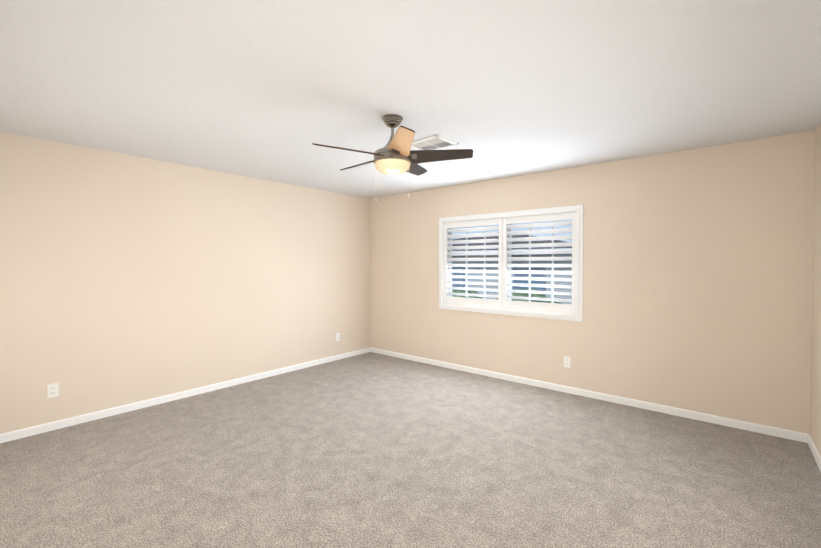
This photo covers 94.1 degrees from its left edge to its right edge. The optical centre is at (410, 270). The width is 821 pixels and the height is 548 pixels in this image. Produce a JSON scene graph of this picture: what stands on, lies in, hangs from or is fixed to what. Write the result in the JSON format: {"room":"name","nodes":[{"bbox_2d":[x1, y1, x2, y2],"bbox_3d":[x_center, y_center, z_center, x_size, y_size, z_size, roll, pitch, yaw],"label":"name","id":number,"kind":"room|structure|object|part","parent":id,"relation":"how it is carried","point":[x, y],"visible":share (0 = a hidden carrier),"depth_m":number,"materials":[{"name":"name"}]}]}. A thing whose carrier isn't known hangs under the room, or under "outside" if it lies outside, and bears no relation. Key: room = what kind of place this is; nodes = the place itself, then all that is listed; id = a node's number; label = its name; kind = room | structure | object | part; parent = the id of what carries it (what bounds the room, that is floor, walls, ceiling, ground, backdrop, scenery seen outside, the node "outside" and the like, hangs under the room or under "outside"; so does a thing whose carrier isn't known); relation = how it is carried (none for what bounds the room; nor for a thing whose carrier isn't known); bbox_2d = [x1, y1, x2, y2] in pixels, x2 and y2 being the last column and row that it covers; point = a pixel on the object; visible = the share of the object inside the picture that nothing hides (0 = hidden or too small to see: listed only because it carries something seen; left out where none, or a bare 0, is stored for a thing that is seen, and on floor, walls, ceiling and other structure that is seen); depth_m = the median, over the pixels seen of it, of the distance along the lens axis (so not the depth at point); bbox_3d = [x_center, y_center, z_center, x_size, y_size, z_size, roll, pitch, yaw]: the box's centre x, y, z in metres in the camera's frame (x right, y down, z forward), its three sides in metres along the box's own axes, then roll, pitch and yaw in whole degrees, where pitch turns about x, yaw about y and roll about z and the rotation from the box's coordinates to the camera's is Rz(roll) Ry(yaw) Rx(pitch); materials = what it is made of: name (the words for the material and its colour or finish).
{"room":"empty bedroom","nodes":[
{"label":"empty bedroom","id":0,"kind":"room"},
{"bbox_2d":[0,131,369,433],"bbox_3d":[-2.298,0.113,4.226,0.160,2.440,5.320,1,1,40],"label":"wall","id":1,"kind":"structure","parent":0,"point":[125,279],"depth_m":3.80,"materials":[{"name":"paint"}]},
{"bbox_2d":[47,383,58,397],"bbox_3d":[-3.022,1.016,3.233,0.008,0.115,0.070,1,1,40],"label":"electrical outlet","id":2,"kind":"object","parent":1,"relation":"attached to","point":[52,390],"depth_m":3.23,"materials":[{"name":"white plastic"}]},
{"bbox_2d":[0,347,371,442],"bbox_3d":[-2.231,1.299,4.191,0.013,0.070,5.000,1,1,40],"label":"baseboard","id":3,"kind":"structure","parent":1,"relation":"attached to","point":[21,433],"depth_m":3.81,"materials":[{"name":"white wood"}]},
{"bbox_2d":[336,333,339,340],"bbox_3d":[-1.065,0.975,5.601,0.008,0.115,0.070,1,1,40],"label":"electrical outlet","id":4,"kind":"object","parent":1,"relation":"attached to","point":[337,334],"depth_m":5.60,"materials":[{"name":"white plastic"}]},
{"bbox_2d":[0,352,820,547],"bbox_3d":[-0.348,1.411,2.636,5.220,0.100,5.320,1,1,40],"label":"floor","id":5,"kind":"structure","parent":0,"point":[370,450],"depth_m":2.56,"materials":[{"name":"carpet"}]},
{"bbox_2d":[0,0,820,198],"bbox_3d":[-0.348,-1.129,2.592,5.220,0.100,5.320,1,1,40],"label":"ceiling","id":6,"kind":"structure","parent":0,"point":[272,90],"depth_m":2.16,"materials":[{"name":"white paint"}]},
{"bbox_2d":[312,114,472,201],"bbox_3d":[-0.151,-0.783,2.744,1.056,0.597,1.092,1,1,40],"label":"fan","id":7,"kind":"object","parent":6,"relation":"hanging from","point":[395,155],"visible":1,"depth_m":2.64,"materials":[{"name":"brown wood"}]},
{"bbox_3d":[-0.406,-0.801,2.536,0.470,0.009,0.152,-1,20,-30],"label":"blade","id":8,"kind":"part","parent":7,"relation":"part of","materials":[{"name":"brown wood"}]},
{"bbox_3d":[-0.383,-0.807,2.924,0.470,0.009,0.152,1,20,42],"label":"blade","id":9,"kind":"part","parent":7,"relation":"part of","materials":[{"name":"brown wood"}]},
{"bbox_3d":[-0.127,-0.725,2.716,0.250,0.074,0.250,1,1,40],"label":"lamp shade","id":10,"kind":"part","parent":7,"relation":"part of","materials":[{"name":"beige glass"}]},
{"bbox_3d":[-0.044,-0.798,2.394,0.152,0.009,0.470,19,-3,-11],"label":"blade","id":11,"kind":"part","parent":7,"relation":"part of","materials":[{"name":"brown wood"}]},
{"bbox_3d":[-0.007,-0.809,3.022,0.152,0.009,0.470,-20,-7,23],"label":"blade","id":12,"kind":"part","parent":7,"relation":"part of","materials":[{"name":"brown wood"}]},
{"bbox_3d":[0.203,-0.803,2.695,0.470,0.009,0.152,0,-18,6],"label":"blade","id":13,"kind":"part","parent":7,"relation":"part of","materials":[{"name":"brown wood"}]},
{"bbox_2d":[411,134,458,149],"bbox_3d":[0.180,-1.083,3.286,0.360,0.014,0.310,1,1,40],"label":"ceiling vent","id":14,"kind":"object","parent":6,"relation":"in","point":[436,142],"visible":0.88,"depth_m":3.25,"materials":[{"name":"white metal"}]},
{"bbox_2d":[370,130,814,433],"bbox_3d":[1.296,0.107,4.603,4.900,2.440,0.160,1,1,40],"label":"wall","id":15,"kind":"structure","parent":0,"point":[697,277],"depth_m":3.62,"materials":[{"name":"paint"}]},
{"bbox_2d":[439,205,583,321],"bbox_3d":[1.143,-0.085,4.682,1.860,1.240,0.141,1,1,40],"label":"window","id":16,"kind":"structure","parent":15,"relation":"in","point":[503,305],"depth_m":4.57,"materials":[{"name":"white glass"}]},
{"bbox_2d":[448,221,553,302],"bbox_3d":[1.187,-0.086,4.735,1.760,1.140,0.060,1,1,40],"label":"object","id":17,"kind":"structure","parent":16,"relation":"attached to","point":[508,268],"depth_m":4.70,"materials":[{"name":"white wood"}]},
{"bbox_3d":[1.187,-0.086,4.735,1.680,1.060,0.004,1,1,40],"label":"glass","id":18,"kind":"part","parent":16,"relation":"part of","materials":[{"name":"clear glass"}]},
{"bbox_2d":[564,356,570,367],"bbox_3d":[1.707,1.000,4.170,0.070,0.115,0.008,1,1,40],"label":"electrical outlet","id":19,"kind":"object","parent":15,"relation":"attached to","point":[567,360],"depth_m":4.17,"materials":[{"name":"white plastic"}]},
{"bbox_2d":[372,348,803,441],"bbox_3d":[1.237,1.293,4.560,4.830,0.070,0.013,1,1,40],"label":"baseboard","id":20,"kind":"structure","parent":15,"relation":"attached to","point":[694,415],"depth_m":3.82,"materials":[{"name":"white wood"}]},
{"bbox_2d":[810,122,820,455],"bbox_3d":[1.602,0.169,1.003,0.160,2.440,5.320,1,1,40],"label":"wall","id":21,"kind":"structure","parent":0,"point":[815,416],"depth_m":2.84,"materials":[{"name":"paint"}]},
{"bbox_2d":[804,433,820,471],"bbox_3d":[1.535,1.353,1.079,0.013,0.070,5.000,1,1,40],"label":"baseboard","id":22,"kind":"structure","parent":21,"relation":"attached to","point":[807,438],"depth_m":2.80,"materials":[{"name":"white wood"}]},
{"label":"outside","id":23,"kind":"structure","parent":0,"visible":0},
{"bbox_3d":[18.626,3.896,29.490,80.000,0.200,59.500,1,1,40],"label":"land","id":24,"kind":"object","parent":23,"visible":0},
{"bbox_2d":[452,289,482,298],"bbox_3d":[0.973,2.219,11.368,3.815,3.782,3.084,1,1,40],"label":"shrub","id":25,"kind":"object","parent":24,"relation":"on","point":[464,291],"depth_m":11.56,"materials":[{"name":"green plant"}]},
{"bbox_2d":[452,232,571,303],"bbox_3d":[4.673,1.024,19.226,10.400,5.900,9.920,1,1,40],"label":"building","id":26,"kind":"structure","parent":24,"relation":"on","point":[521,268],"depth_m":14.07,"materials":[{"name":"grey"}]},
{"bbox_2d":[497,289,561,303],"bbox_3d":[2.487,2.285,9.483,3.615,3.716,2.701,1,1,40],"label":"shrub","id":27,"kind":"object","parent":24,"relation":"on","point":[535,295],"depth_m":8.74,"materials":[{"name":"green plant"}]},
{"bbox_3d":[1.114,-0.084,4.647,1.738,0.930,0.007,1,1,40],"label":"window shutter hinges","id":28,"kind":"object","parent":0,"visible":0},
{"bbox_2d":[446,226,498,297],"bbox_3d":[0.791,-0.104,4.936,0.758,0.884,0.079,1,1,40],"label":"louver","id":29,"kind":"object","parent":28,"relation":"attached to","point":[490,227],"depth_m":4.91,"materials":[{"name":"white wood"}]},
{"bbox_2d":[505,221,571,301],"bbox_3d":[1.459,-0.094,4.384,0.758,0.884,0.079,1,1,40],"label":"louver","id":30,"kind":"object","parent":28,"relation":"attached to","point":[552,224],"depth_m":4.36,"materials":[{"name":"white wood"}]}
]}

